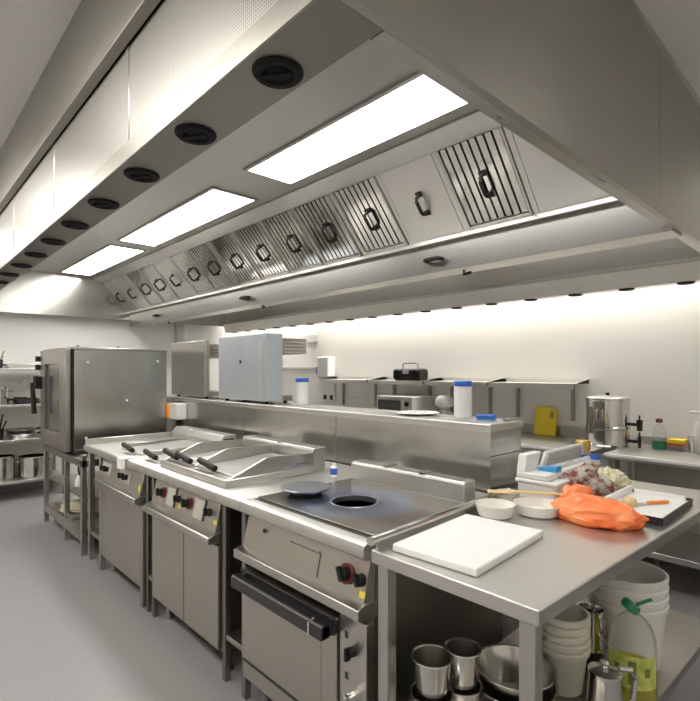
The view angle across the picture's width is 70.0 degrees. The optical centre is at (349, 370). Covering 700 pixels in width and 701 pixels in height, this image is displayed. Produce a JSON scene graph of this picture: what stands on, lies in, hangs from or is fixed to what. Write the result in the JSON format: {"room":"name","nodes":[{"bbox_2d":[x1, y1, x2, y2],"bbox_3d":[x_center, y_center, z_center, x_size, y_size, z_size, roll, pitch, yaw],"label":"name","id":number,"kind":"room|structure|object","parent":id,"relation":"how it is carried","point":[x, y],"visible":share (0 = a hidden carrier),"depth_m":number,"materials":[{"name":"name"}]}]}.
{"room":"commercial kitchen","nodes":[
{"label":"commercial kitchen","id":0,"kind":"room"},
{"bbox_2d":[0,312,263,473],"bbox_3d":[-4.090,0.095,6.173,7.280,2.750,0.100,0,0,-43],"label":"wall","id":1,"kind":"structure","parent":0,"point":[23,336],"depth_m":6.39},
{"bbox_2d":[0,479,58,493],"bbox_3d":[-4.619,1.420,5.597,5.520,0.100,0.015,0,0,-43],"label":"baseboard","id":2,"kind":"structure","parent":1,"relation":"attached to","point":[37,484],"depth_m":6.16,"materials":[{"name":"grey"}]},
{"bbox_2d":[176,324,184,342],"bbox_3d":[-2.551,0.095,7.514,0.120,2.750,0.050,0,0,-43],"label":"trim","id":3,"kind":"structure","parent":1,"relation":"attached to","point":[180,328],"depth_m":7.49,"materials":[{"name":"grey plastic"}]},
{"bbox_2d":[0,485,699,700],"bbox_3d":[-0.823,1.520,2.690,7.280,0.100,9.650,0,0,-43],"label":"floor","id":4,"kind":"structure","parent":0,"point":[72,629],"depth_m":2.81,"materials":[{"name":"grey plastic"}]},
{"bbox_2d":[0,368,63,493],"bbox_3d":[-4.444,0.705,5.374,2.370,1.530,0.480,0,0,-43],"label":"storage rack","id":5,"kind":"object","parent":4,"relation":"on","point":[37,437],"visible":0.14,"depth_m":5.76,"materials":[{"name":"metal"}]},
{"bbox_2d":[0,387,12,404],"bbox_3d":[-4.025,0.285,5.753,0.245,0.200,0.186,0,0,-43],"label":"stock pot","id":6,"kind":"object","parent":5,"relation":"on","point":[4,391],"visible":1,"depth_m":5.71,"materials":[{"name":"metal"}]},
{"bbox_2d":[0,454,18,480],"bbox_3d":[-4.018,1.115,5.760,0.335,0.270,0.276,0,0,-43],"label":"stock pot","id":7,"kind":"object","parent":5,"relation":"on","point":[7,461],"visible":1,"depth_m":5.71,"materials":[{"name":"metal"}]},
{"bbox_2d":[0,368,40,370],"bbox_3d":[-4.444,-0.015,5.374,2.370,0.030,0.480,0,0,-43],"label":"shelf","id":8,"kind":"object","parent":5,"relation":"attached to","point":[1,369],"depth_m":5.68,"materials":[{"name":"metal"}]},
{"bbox_2d":[0,403,40,407],"bbox_3d":[-4.444,0.400,5.374,2.370,0.030,0.480,0,0,-43],"label":"shelf","id":9,"kind":"object","parent":5,"relation":"attached to","point":[11,405],"depth_m":5.71,"materials":[{"name":"metal"}]},
{"bbox_2d":[0,433,40,443],"bbox_3d":[-4.444,0.795,5.374,2.370,0.030,0.480,0,0,-43],"label":"shelf","id":10,"kind":"object","parent":5,"relation":"attached to","point":[37,437],"depth_m":5.73,"materials":[{"name":"metal"}]},
{"bbox_2d":[3,364,40,367],"bbox_3d":[-3.858,-0.059,5.910,0.430,0.053,0.300,0,0,-43],"label":"dish","id":11,"kind":"object","parent":5,"relation":"on","point":[4,365],"visible":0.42,"depth_m":5.77,"materials":[{"name":"metal"}]},
{"bbox_2d":[4,431,40,438],"bbox_3d":[-3.798,0.737,5.967,0.565,0.086,0.340,0,0,-43],"label":"frying pan","id":12,"kind":"object","parent":5,"relation":"on","point":[28,435],"visible":0.73,"depth_m":5.79,"materials":[{"name":"metal"}]},
{"bbox_2d":[4,427,40,433],"bbox_3d":[-3.804,0.687,5.974,0.545,0.086,0.320,0,0,-43],"label":"frying pan","id":13,"kind":"object","parent":12,"relation":"on","point":[20,430],"visible":0.89,"depth_m":5.85,"materials":[{"name":"metal"}]},
{"bbox_2d":[9,398,38,403],"bbox_3d":[-3.945,0.337,5.869,0.505,0.096,0.281,0,0,-43],"label":"frying pan","id":14,"kind":"object","parent":5,"relation":"on","point":[15,401],"visible":0.68,"depth_m":5.83,"materials":[{"name":"black metal"}]},
{"bbox_2d":[0,470,61,485],"bbox_3d":[-4.444,1.265,5.374,2.370,0.030,0.480,0,0,-43],"label":"shelf","id":15,"kind":"object","parent":5,"relation":"attached to","point":[16,480],"depth_m":5.79,"materials":[{"name":"metal"}]},
{"bbox_2d":[15,453,51,477],"bbox_3d":[-3.788,1.130,5.976,0.334,0.240,0.316,0,0,-1],"label":"stock pot","id":16,"kind":"object","parent":5,"relation":"on","point":[29,465],"visible":0.8,"depth_m":5.85,"materials":[{"name":"metal"}]},
{"bbox_2d":[44,444,98,555],"bbox_3d":[-2.259,1.070,4.716,0.843,0.800,1.270,0,0,-43],"label":"stand","id":17,"kind":"object","parent":4,"relation":"on","point":[78,528],"visible":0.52,"depth_m":4.33,"materials":[{"name":"metal"}]},
{"bbox_2d":[45,496,98,533],"bbox_3d":[-2.258,1.288,4.717,0.830,0.035,1.250,0,0,-43],"label":"shelf","id":18,"kind":"object","parent":17,"relation":"attached to","point":[74,525],"depth_m":4.33,"materials":[{"name":"metal"}]},
{"bbox_2d":[49,471,98,500],"bbox_3d":[-2.261,1.042,4.720,0.760,0.015,1.180,0,0,-43],"label":"shelf","id":19,"kind":"object","parent":17,"relation":"attached to","point":[59,480],"depth_m":4.58,"materials":[{"name":"metal"}]},
{"bbox_2d":[54,499,98,520],"bbox_3d":[-2.329,1.234,4.678,0.731,0.070,0.637,0,0,-43],"label":"bag","id":20,"kind":"object","parent":17,"relation":"on","point":[74,514],"visible":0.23,"depth_m":4.45,"materials":[{"name":"plastic"}]},
{"bbox_2d":[30,345,167,454],"bbox_3d":[-2.398,0.245,4.764,0.940,0.930,0.989,0,0,-43],"label":"oven","id":21,"kind":"object","parent":17,"relation":"on","point":[87,392],"visible":0.94,"depth_m":4.43,"materials":[{"name":"silver metal"}]},
{"bbox_2d":[84,426,201,569],"bbox_3d":[-1.633,0.978,4.087,0.910,0.985,0.325,0,0,-43],"label":"bench","id":22,"kind":"object","parent":4,"relation":"on","point":[92,445],"visible":0.47,"depth_m":3.90,"materials":[{"name":"metal"}]},
{"bbox_2d":[91,528,98,539],"bbox_3d":[-1.633,1.255,4.087,0.830,0.030,0.305,0,0,-43],"label":"shelf","id":23,"kind":"object","parent":22,"relation":"attached to","point":[94,531],"depth_m":3.86,"materials":[{"name":"metal"}]},
{"bbox_2d":[84,436,175,455],"bbox_3d":[-1.633,0.598,4.087,0.910,0.055,0.325,0,0,-43],"label":"countertop","id":24,"kind":"structure","parent":22,"relation":"on","point":[91,448],"depth_m":3.88,"materials":[{"name":"metal"}]},
{"bbox_2d":[140,462,159,616],"bbox_3d":[-0.904,1.020,3.310,0.910,0.900,0.130,0,0,-43],"label":"bench","id":25,"kind":"object","parent":4,"relation":"on","point":[152,604],"visible":0.36,"depth_m":3.05,"materials":[{"name":"metal"}]},
{"bbox_2d":[140,462,159,475],"bbox_3d":[-0.904,0.598,3.310,0.910,0.055,0.130,0,0,-43],"label":"countertop","id":26,"kind":"structure","parent":25,"relation":"on","point":[144,468],"depth_m":3.02,"materials":[{"name":"metal"}]},
{"bbox_2d":[94,429,235,606],"bbox_3d":[-1.243,0.978,3.653,0.935,0.985,0.826,0,0,-43],"label":"fryer","id":27,"kind":"object","parent":4,"relation":"on","point":[123,492],"visible":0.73,"depth_m":3.35,"materials":[{"name":"metal"}]},
{"bbox_2d":[117,456,136,469],"bbox_3d":[-1.461,0.600,3.271,0.095,0.071,0.090,0,0,-43],"label":"cleaning cloth","id":28,"kind":"object","parent":27,"relation":"on","point":[120,460],"visible":1,"depth_m":3.23,"materials":[{"name":"white fabric"}]},
{"bbox_2d":[97,447,159,472],"bbox_3d":[-1.234,0.598,3.662,0.910,0.055,0.826,0,0,-43],"label":"countertop","id":29,"kind":"structure","parent":27,"relation":"on","point":[111,454],"depth_m":3.37,"materials":[{"name":"metal"}]},
{"bbox_2d":[143,448,169,460],"bbox_3d":[-1.099,0.537,3.356,0.520,0.065,0.175,0,0,-43],"label":"tank lid","id":30,"kind":"object","parent":27,"relation":"on","point":[147,452],"visible":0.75,"depth_m":3.19,"materials":[{"name":"metal"}]},
{"bbox_2d":[121,440,197,454],"bbox_3d":[-1.373,0.537,3.648,0.520,0.065,0.360,0,0,-43],"label":"tank lid","id":31,"kind":"object","parent":27,"relation":"on","point":[138,450],"visible":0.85,"depth_m":3.64,"materials":[{"name":"metal"}]},
{"bbox_2d":[142,435,350,669],"bbox_3d":[-0.598,0.951,2.958,0.945,1.038,0.810,0,0,-43],"label":"fryer","id":32,"kind":"object","parent":4,"relation":"on","point":[187,517],"visible":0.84,"depth_m":2.63,"materials":[{"name":"metal"}]},
{"bbox_2d":[175,451,207,464],"bbox_3d":[-0.764,0.497,2.999,0.520,0.065,0.193,0,0,-43],"label":"basket","id":33,"kind":"object","parent":32,"relation":"on","point":[186,459],"visible":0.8,"depth_m":2.82,"materials":[{"name":"metal"}]},
{"bbox_2d":[162,446,242,461],"bbox_3d":[-0.877,0.497,3.120,0.520,0.065,0.202,0,0,-43],"label":"tank lid","id":34,"kind":"object","parent":32,"relation":"on","point":[166,451],"visible":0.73,"depth_m":3.01,"materials":[{"name":"metal"}]},
{"bbox_2d":[197,453,280,476],"bbox_3d":[-0.548,0.497,2.769,0.520,0.065,0.370,0,0,-43],"label":"tank lid","id":35,"kind":"object","parent":32,"relation":"on","point":[232,467],"visible":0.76,"depth_m":2.71,"materials":[{"name":"metal"}]},
{"bbox_2d":[149,461,350,501],"bbox_3d":[-0.583,0.598,2.967,0.910,0.055,0.801,0,0,-43],"label":"countertop","id":36,"kind":"structure","parent":32,"relation":"on","point":[204,489],"depth_m":2.65,"materials":[{"name":"metal"}]},
{"bbox_2d":[215,467,350,699],"bbox_3d":[-0.232,1.020,2.593,0.910,0.900,0.216,0,0,-43],"label":"bench","id":37,"kind":"object","parent":4,"relation":"on","point":[230,498],"visible":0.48,"depth_m":2.37,"materials":[{"name":"metal"}]},
{"bbox_2d":[226,625,241,650],"bbox_3d":[-0.232,1.258,2.593,0.830,0.025,0.204,0,0,-43],"label":"shelf","id":38,"kind":"object","parent":37,"relation":"attached to","point":[233,636],"depth_m":2.35,"materials":[{"name":"metal"}]},
{"bbox_2d":[215,467,350,511],"bbox_3d":[-0.232,0.598,2.593,0.910,0.055,0.216,0,0,-43],"label":"countertop","id":39,"kind":"structure","parent":37,"relation":"on","point":[231,498],"depth_m":2.43,"materials":[{"name":"metal"}]},
{"bbox_2d":[167,394,522,639],"bbox_3d":[-0.601,0.860,3.893,0.310,1.220,4.000,0,0,-43],"label":"wall","id":40,"kind":"structure","parent":4,"relation":"on","point":[486,452],"depth_m":2.84,"materials":[{"name":"silver metal"}]},
{"bbox_2d":[166,403,186,425],"bbox_3d":[-1.656,0.412,4.701,0.146,0.215,0.244,0,0,-43],"label":"switch","id":41,"kind":"object","parent":40,"relation":"attached to","point":[177,411],"visible":0.91,"depth_m":4.65,"materials":[{"name":"white plastic"}]},
{"bbox_2d":[172,340,218,398],"bbox_3d":[-1.386,-0.013,4.842,0.403,0.525,0.700,0,0,-43],"label":"grill","id":42,"kind":"object","parent":40,"relation":"on","point":[190,360],"visible":0.85,"depth_m":4.62,"materials":[{"name":"metal"}]},
{"bbox_2d":[219,333,306,403],"bbox_3d":[-0.735,-0.018,4.137,0.398,0.535,0.720,0,0,-43],"label":"grill","id":43,"kind":"object","parent":40,"relation":"on","point":[250,366],"visible":1,"depth_m":3.90,"materials":[{"name":"grey paint"}]},
{"bbox_2d":[296,378,308,404],"bbox_3d":[-0.358,0.152,3.743,0.100,0.196,0.100,0,0,-43],"label":"tub","id":44,"kind":"object","parent":40,"relation":"on","point":[302,384],"visible":1,"depth_m":3.70,"materials":[{"name":"white plastic"}]},
{"bbox_2d":[167,394,522,431],"bbox_3d":[-0.601,0.268,3.893,0.310,0.035,4.000,0,0,-43],"label":"shelf","id":45,"kind":"object","parent":40,"relation":"attached to","point":[439,422],"depth_m":3.02,"materials":[{"name":"metal"}]},
{"bbox_2d":[396,410,439,415],"bbox_3d":[0.389,0.242,2.874,0.250,0.015,0.250,0,0,-43],"label":"dinner plate","id":46,"kind":"object","parent":40,"relation":"on","point":[405,412],"visible":0.99,"depth_m":2.90,"materials":[{"name":"white ceramic"}]},
{"bbox_2d":[454,381,471,417],"bbox_3d":[0.612,0.152,2.709,0.100,0.196,0.100,0,0,-43],"label":"tub","id":47,"kind":"object","parent":40,"relation":"on","point":[462,390],"visible":1,"depth_m":2.67,"materials":[{"name":"white plastic"}]},
{"bbox_2d":[476,414,496,419],"bbox_3d":[0.701,0.237,2.570,0.100,0.026,0.050,0,0,27],"label":"lid","id":48,"kind":"object","parent":40,"relation":"on","point":[478,416],"visible":1,"depth_m":2.55,"materials":[{"name":"blue plastic"}]},
{"bbox_2d":[231,459,501,700],"bbox_3d":[0.081,0.972,2.207,0.982,0.996,0.785,0,0,-43],"label":"oven range","id":49,"kind":"object","parent":4,"relation":"on","point":[308,587],"visible":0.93,"depth_m":1.93,"materials":[{"name":"metal"}]},
{"bbox_2d":[281,481,329,496],"bbox_3d":[-0.203,0.541,2.284,0.226,0.036,0.226,0,0,-43],"label":"lid","id":50,"kind":"object","parent":49,"relation":"on","point":[297,488],"visible":1,"depth_m":2.24,"materials":[{"name":"black"}]},
{"bbox_2d":[239,498,376,560],"bbox_3d":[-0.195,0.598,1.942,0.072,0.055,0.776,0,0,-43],"label":"countertop","id":51,"kind":"structure","parent":49,"relation":"on","point":[353,544],"depth_m":1.86,"materials":[{"name":"metal"}]},
{"bbox_2d":[367,480,699,700],"bbox_3d":[0.874,0.997,1.980,1.736,0.947,0.708,0,0,-43],"label":"prep table","id":52,"kind":"object","parent":4,"relation":"on","point":[558,571],"visible":0.55,"depth_m":1.56,"materials":[{"name":"metal"}]},
{"bbox_2d":[409,682,454,700],"bbox_3d":[0.262,1.097,1.596,0.144,0.147,0.144,0,0,-43],"label":"steel pot","id":53,"kind":"object","parent":52,"relation":"on","point":[413,692],"visible":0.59,"depth_m":1.61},
{"bbox_2d":[411,644,453,700],"bbox_3d":[0.262,0.987,1.596,0.136,0.157,0.136,0,0,-43],"label":"steel pot","id":54,"kind":"object","parent":53,"relation":"on","point":[432,663],"visible":0.99,"depth_m":1.56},
{"bbox_2d":[447,678,482,700],"bbox_3d":[0.369,1.097,1.635,0.128,0.147,0.128,0,0,-43],"label":"steel pot","id":55,"kind":"object","parent":52,"relation":"on","point":[479,688],"visible":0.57,"depth_m":1.59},
{"bbox_2d":[444,637,481,694],"bbox_3d":[0.369,0.982,1.635,0.122,0.160,0.122,0,0,-43],"label":"steel pot","id":56,"kind":"object","parent":55,"relation":"on","point":[466,652],"visible":0.82,"depth_m":1.60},
{"bbox_2d":[393,514,542,576],"bbox_3d":[0.397,0.557,1.645,0.298,0.024,0.461,0,0,43],"label":"cutting board","id":57,"kind":"object","parent":52,"relation":"on","point":[468,544],"visible":1,"depth_m":1.59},
{"bbox_2d":[475,498,515,519],"bbox_3d":[0.572,0.545,1.970,0.154,0.048,0.154,0,0,-43],"label":"serving bowl","id":58,"kind":"object","parent":52,"relation":"on","point":[489,508],"visible":0.99,"depth_m":1.93,"materials":[{"name":"white ceramic"}]},
{"bbox_2d":[496,489,519,502],"bbox_3d":[0.677,0.543,2.150,0.101,0.052,0.101,0,0,-43],"label":"serving bowl","id":59,"kind":"object","parent":52,"relation":"on","point":[510,497],"visible":0.41,"depth_m":2.11,"materials":[{"name":"white ceramic"}]},
{"bbox_2d":[487,489,562,495],"bbox_3d":[0.750,0.509,2.085,0.340,0.012,0.045,0,0,15],"label":"wooden spatula","id":60,"kind":"object","parent":59,"relation":"on","point":[488,490],"visible":0.78,"depth_m":2.09,"materials":[{"name":"brown wood"}]},
{"bbox_2d":[477,673,558,700],"bbox_3d":[0.560,1.111,1.705,0.282,0.117,0.282,0,0,-43],"label":"mixing bowl","id":61,"kind":"object","parent":52,"relation":"on","point":[554,692],"visible":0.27,"depth_m":1.66,"materials":[{"name":"metal"}]},
{"bbox_2d":[478,644,557,700],"bbox_3d":[0.560,1.064,1.705,0.272,0.122,0.272,0,0,-43],"label":"mixing bowl","id":62,"kind":"object","parent":61,"relation":"on","point":[498,670],"visible":0.56,"depth_m":1.78,"materials":[{"name":"metal"}]},
{"bbox_2d":[514,497,558,518],"bbox_3d":[0.747,0.547,1.992,0.182,0.045,0.182,0,0,-43],"label":"serving bowl","id":63,"kind":"object","parent":52,"relation":"on","point":[531,507],"visible":0.89,"depth_m":1.96,"materials":[{"name":"white ceramic"}]},
{"bbox_2d":[515,477,569,499],"bbox_3d":[0.957,0.525,2.327,0.400,0.090,0.195,0,0,-43],"label":"storage box","id":64,"kind":"object","parent":52,"relation":"on","point":[524,484],"visible":0.38,"depth_m":2.19,"materials":[{"name":"white plastic"}]},
{"bbox_2d":[517,443,600,481],"bbox_3d":[1.020,0.428,2.412,0.598,0.104,0.148,0,0,-43],"label":"dispenser","id":65,"kind":"object","parent":64,"relation":"on","point":[554,462],"visible":0.99,"depth_m":2.32,"materials":[{"name":"white plastic"}]},
{"bbox_2d":[542,604,590,697],"bbox_3d":[0.788,1.028,1.847,0.182,0.285,0.182,0,0,-43],"label":"plastic tub","id":66,"kind":"object","parent":52,"relation":"on","point":[570,669],"depth_m":1.78,"materials":[{"name":"beige"}]},
{"bbox_2d":[575,439,590,453],"bbox_3d":[1.250,0.470,2.680,0.077,0.199,0.077,0,0,-43],"label":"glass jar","id":67,"kind":"object","parent":52,"relation":"on","point":[586,443],"visible":0.31,"depth_m":2.65,"materials":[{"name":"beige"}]},
{"bbox_2d":[558,462,614,496],"bbox_3d":[1.067,0.479,2.262,0.327,0.180,0.275,0,0,-43],"label":"bag","id":68,"kind":"object","parent":52,"relation":"on","point":[586,474],"visible":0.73,"depth_m":2.21,"materials":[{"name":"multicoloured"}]},
{"bbox_2d":[480,596,699,700],"bbox_3d":[0.873,1.188,1.978,1.680,0.035,0.650,0,0,-43],"label":"shelf","id":69,"kind":"object","parent":52,"relation":"attached to","point":[681,636],"depth_m":2.10,"materials":[{"name":"metal"}]},
{"bbox_2d":[578,602,607,680],"bbox_3d":[0.928,1.039,1.915,0.099,0.262,0.092,0,0,18],"label":"jug","id":70,"kind":"object","parent":52,"relation":"on","point":[597,630],"visible":0.43,"depth_m":1.88,"materials":[{"name":"silver metal"}]},
{"bbox_2d":[550,484,648,530],"bbox_3d":[0.919,0.516,1.917,0.245,0.106,0.372,0,0,-18],"label":"bag","id":71,"kind":"object","parent":52,"relation":"on","point":[577,504],"visible":0.99,"depth_m":1.83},
{"bbox_2d":[587,658,637,700],"bbox_3d":[0.844,1.052,1.625,0.134,0.235,0.131,0,0,-43],"label":"jug","id":72,"kind":"object","parent":52,"relation":"on","point":[604,678],"visible":1,"depth_m":1.60,"materials":[{"name":"metal"}]},
{"bbox_2d":[598,467,631,491],"bbox_3d":[1.235,0.514,2.390,0.233,0.110,0.187,0,0,-43],"label":"bag","id":73,"kind":"object","parent":52,"relation":"on","point":[616,476],"visible":0.52,"depth_m":2.33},
{"bbox_2d":[587,594,668,670],"bbox_3d":[1.121,1.042,2.028,0.294,0.255,0.294,0,0,-43],"label":"plastic bucket","id":74,"kind":"object","parent":52,"relation":"on","point":[656,620],"visible":0.31,"depth_m":1.93,"materials":[{"name":"white"}]},
{"bbox_2d":[590,590,668,612],"bbox_3d":[1.121,1.006,2.028,0.294,0.255,0.294,0,0,-43],"label":"plastic bucket","id":75,"kind":"object","parent":74,"relation":"on","point":[610,601],"visible":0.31,"depth_m":1.92,"materials":[{"name":"white"}]},
{"bbox_2d":[596,584,668,602],"bbox_3d":[1.121,0.969,2.028,0.294,0.255,0.294,0,0,-43],"label":"plastic bucket","id":76,"kind":"object","parent":75,"relation":"on","point":[615,593],"visible":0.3,"depth_m":1.90,"materials":[{"name":"white"}]},
{"bbox_2d":[604,561,668,592],"bbox_3d":[1.121,0.931,2.028,0.294,0.255,0.294,0,0,-43],"label":"plastic bucket","id":77,"kind":"object","parent":76,"relation":"on","point":[642,577],"visible":0.38,"depth_m":2.04,"materials":[{"name":"white"}]},
{"bbox_2d":[608,597,657,700],"bbox_3d":[0.999,0.987,1.770,0.155,0.365,0.155,0,0,-43],"label":"oil bottle","id":78,"kind":"object","parent":52,"relation":"on","point":[631,639],"visible":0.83,"depth_m":1.71,"materials":[{"name":"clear plastic"}]},
{"bbox_2d":[628,661,635,684],"bbox_3d":[0.961,1.030,1.703,0.025,0.080,0.001,0,0,29],"label":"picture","id":79,"kind":"object","parent":78,"relation":"attached to","point":[630,663],"depth_m":1.70,"materials":[{"name":"green"}]},
{"bbox_2d":[604,485,692,526],"bbox_3d":[1.210,0.545,2.061,0.419,0.050,0.254,0,0,-43],"label":"baking tray","id":80,"kind":"object","parent":52,"relation":"on","point":[662,514],"visible":0.75,"depth_m":2.07,"materials":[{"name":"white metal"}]},
{"bbox_2d":[621,496,636,506],"bbox_3d":[1.133,0.528,2.029,0.067,0.038,0.059,0,0,-43],"label":"food piece","id":81,"kind":"object","parent":80,"relation":"in","point":[629,500],"visible":0.73,"depth_m":2.01,"materials":[{"name":"beige food"}]},
{"bbox_2d":[521,423,619,469],"bbox_3d":[0.643,0.978,5.141,0.752,0.985,3.780,0,0,-43],"label":"bench","id":82,"kind":"object","parent":4,"relation":"on","point":[565,436],"visible":0.02,"depth_m":4.16,"materials":[{"name":"metal"}]},
{"bbox_2d":[377,394,436,410],"bbox_3d":[0.602,0.415,5.377,0.425,0.300,0.500,0,0,-43],"label":"microwave","id":83,"kind":"object","parent":82,"relation":"on","point":[399,402],"visible":0.5,"depth_m":5.22,"materials":[{"name":"grey metal"}]},
{"bbox_2d":[435,395,453,413],"bbox_3d":[0.937,0.403,4.965,0.190,0.335,0.190,0,0,-43],"label":"dome cover","id":84,"kind":"object","parent":82,"relation":"on","point":[443,402],"visible":0.62,"depth_m":4.90,"materials":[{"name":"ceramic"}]},
{"bbox_2d":[533,406,557,435],"bbox_3d":[1.738,0.443,4.445,0.075,0.246,0.200,0,0,-43],"label":"board","id":85,"kind":"object","parent":82,"relation":"on","point":[543,424],"visible":1,"depth_m":4.44,"materials":[{"name":"yellow plastic"}]},
{"bbox_2d":[521,432,614,453],"bbox_3d":[0.640,0.589,5.139,0.745,0.038,3.780,0,0,-43],"label":"countertop","id":86,"kind":"structure","parent":82,"relation":"on","point":[529,441],"depth_m":3.99,"materials":[{"name":"metal"}]},
{"bbox_2d":[585,393,642,448],"bbox_3d":[1.985,0.367,3.819,0.352,0.405,0.316,0,0,5],"label":"urn","id":87,"kind":"object","parent":82,"relation":"on","point":[608,424],"visible":0.98,"depth_m":3.69,"materials":[{"name":"metal"}]},
{"bbox_2d":[629,432,640,447],"bbox_3d":[2.105,0.507,3.690,0.082,0.115,0.024,0,0,44],"label":"tap","id":88,"kind":"object","parent":87,"relation":"on","point":[638,441],"depth_m":3.67,"materials":[{"name":"black plastic"}]},
{"bbox_2d":[629,415,642,430],"bbox_3d":[2.109,0.383,3.687,0.044,0.115,0.092,0,0,-43],"label":"tap","id":89,"kind":"object","parent":87,"relation":"on","point":[639,423],"depth_m":3.66,"materials":[{"name":"black plastic"}]},
{"bbox_2d":[603,435,699,569],"bbox_3d":[3.018,0.988,2.646,0.702,0.965,2.930,0,0,-43],"label":"bench","id":90,"kind":"object","parent":4,"relation":"on","point":[647,464],"visible":0.6,"depth_m":3.32,"materials":[{"name":"metal"}]},
{"bbox_2d":[603,443,699,469],"bbox_3d":[3.015,0.589,2.643,0.695,0.038,2.930,0,0,-43],"label":"countertop","id":91,"kind":"structure","parent":90,"relation":"on","point":[645,454],"depth_m":3.37,"materials":[{"name":"metal"}]},
{"bbox_2d":[652,418,665,448],"bbox_3d":[2.270,0.459,3.671,0.094,0.222,0.088,0,0,-43],"label":"bottle","id":92,"kind":"object","parent":90,"relation":"on","point":[659,433],"visible":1,"depth_m":3.64,"materials":[{"name":"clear plastic"}]},
{"bbox_2d":[646,532,699,569],"bbox_3d":[3.013,1.205,2.642,0.650,0.040,2.890,0,0,-43],"label":"shelf","id":93,"kind":"object","parent":90,"relation":"attached to","point":[684,549],"depth_m":3.28,"materials":[{"name":"metal"}]},
{"bbox_2d":[666,438,687,450],"bbox_3d":[2.362,0.531,3.613,0.090,0.078,0.112,0,0,-43],"label":"stack","id":94,"kind":"object","parent":90,"relation":"on","point":[676,444],"visible":1,"depth_m":3.58,"materials":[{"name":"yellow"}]},
{"bbox_2d":[687,436,694,452],"bbox_3d":[2.379,0.511,3.486,0.044,0.118,0.044,0,0,-43],"label":"shaker","id":95,"kind":"object","parent":90,"relation":"on","point":[691,439],"visible":1,"depth_m":3.47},
{"bbox_2d":[689,411,699,452],"bbox_3d":[2.448,0.426,3.500,0.088,0.288,0.114,0,0,-43],"label":"soap dispenser","id":96,"kind":"object","parent":90,"relation":"on","point":[697,424],"visible":0.94,"depth_m":3.48,"materials":[{"name":"white plastic"}]},
{"bbox_2d":[0,0,699,149],"bbox_3d":[-0.823,-1.330,2.690,7.280,0.100,9.650,0,0,-43],"label":"ceiling","id":97,"kind":"structure","parent":0,"point":[31,31],"depth_m":1.93,"materials":[{"name":"white"}]},
{"bbox_2d":[0,0,699,332],"bbox_3d":[-0.977,-0.926,4.365,3.553,0.709,6.528,0,0,-43],"label":"extraction hood","id":98,"kind":"object","parent":97,"relation":"hanging from","point":[236,166],"visible":1,"depth_m":2.35,"materials":[{"name":"metal"}]},
{"bbox_2d":[63,246,141,274],"bbox_3d":[-2.802,-1.215,5.578,0.315,0.008,1.770,0,0,-43],"label":"diffuser","id":99,"kind":"object","parent":98,"relation":"attached to","point":[105,257],"depth_m":5.43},
{"bbox_2d":[122,190,253,245],"bbox_3d":[-1.403,-1.215,4.086,0.315,0.008,1.780,0,0,-43],"label":"diffuser","id":100,"kind":"object","parent":98,"relation":"attached to","point":[207,206],"depth_m":3.92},
{"bbox_2d":[249,75,465,183],"bbox_3d":[0.102,-1.215,2.482,0.315,0.008,1.760,0,0,-43],"label":"diffuser","id":101,"kind":"object","parent":98,"relation":"attached to","point":[419,101],"depth_m":2.52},
{"bbox_2d":[264,283,699,534],"bbox_3d":[1.646,0.095,5.006,0.510,2.750,9.450,0,0,-43],"label":"wall","id":102,"kind":"structure","parent":0,"point":[642,346],"depth_m":4.52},
{"bbox_2d":[303,334,316,342],"bbox_3d":[-0.536,-0.490,7.484,0.098,0.120,0.450,0,0,-43],"label":"control box","id":103,"kind":"object","parent":102,"relation":"attached to","point":[310,338],"visible":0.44,"depth_m":7.47,"materials":[{"name":"white plastic"}]},
{"bbox_2d":[316,356,334,377],"bbox_3d":[-0.321,-0.052,6.626,0.138,0.275,0.245,0,0,-43],"label":"dispenser","id":104,"kind":"object","parent":102,"relation":"attached to","point":[325,367],"visible":1,"depth_m":6.55,"materials":[{"name":"white plastic"}]},
{"bbox_2d":[321,383,335,402],"bbox_3d":[-0.291,0.280,6.671,0.034,0.280,0.270,0,0,-43],"label":"panel","id":105,"kind":"object","parent":102,"relation":"attached to","point":[328,390],"visible":0.85,"depth_m":6.66,"materials":[{"name":"white plastic"}]},
{"bbox_2d":[319,376,382,406],"bbox_3d":[0.005,0.250,6.147,0.318,0.360,0.840,0,0,-43],"label":"wall shelf","id":106,"kind":"object","parent":102,"relation":"attached to","point":[338,379],"visible":0.82,"depth_m":6.11,"materials":[{"name":"metal"}]},
{"bbox_2d":[368,377,437,395],"bbox_3d":[0.583,0.250,5.531,0.318,0.360,0.770,0,0,-43],"label":"wall shelf","id":107,"kind":"object","parent":102,"relation":"attached to","point":[385,380],"visible":0.57,"depth_m":5.45,"materials":[{"name":"metal"}]},
{"bbox_2d":[393,362,427,380],"bbox_3d":[0.648,0.004,5.407,0.157,0.196,0.400,0,0,-43],"label":"radio","id":108,"kind":"object","parent":107,"relation":"on","point":[418,374],"visible":0.99,"depth_m":5.33,"materials":[{"name":"black plastic"}]},
{"bbox_2d":[424,378,502,413],"bbox_3d":[1.117,0.250,4.962,0.318,0.360,0.710,0,0,-43],"label":"wall shelf","id":109,"kind":"object","parent":102,"relation":"attached to","point":[476,382],"visible":0.73,"depth_m":4.95,"materials":[{"name":"metal"}]},
{"bbox_2d":[488,378,588,420],"bbox_3d":[1.643,0.250,4.400,0.318,0.360,0.770,0,0,-43],"label":"wall shelf","id":110,"kind":"object","parent":102,"relation":"attached to","point":[517,383],"visible":1,"depth_m":4.36,"materials":[{"name":"metal"}]},
{"bbox_2d":[644,557,699,572],"bbox_3d":[2.115,1.420,4.122,0.015,0.100,7.520,0,0,-43],"label":"baseboard","id":111,"kind":"structure","parent":102,"relation":"attached to","point":[647,558],"depth_m":3.75,"materials":[{"name":"grey"}]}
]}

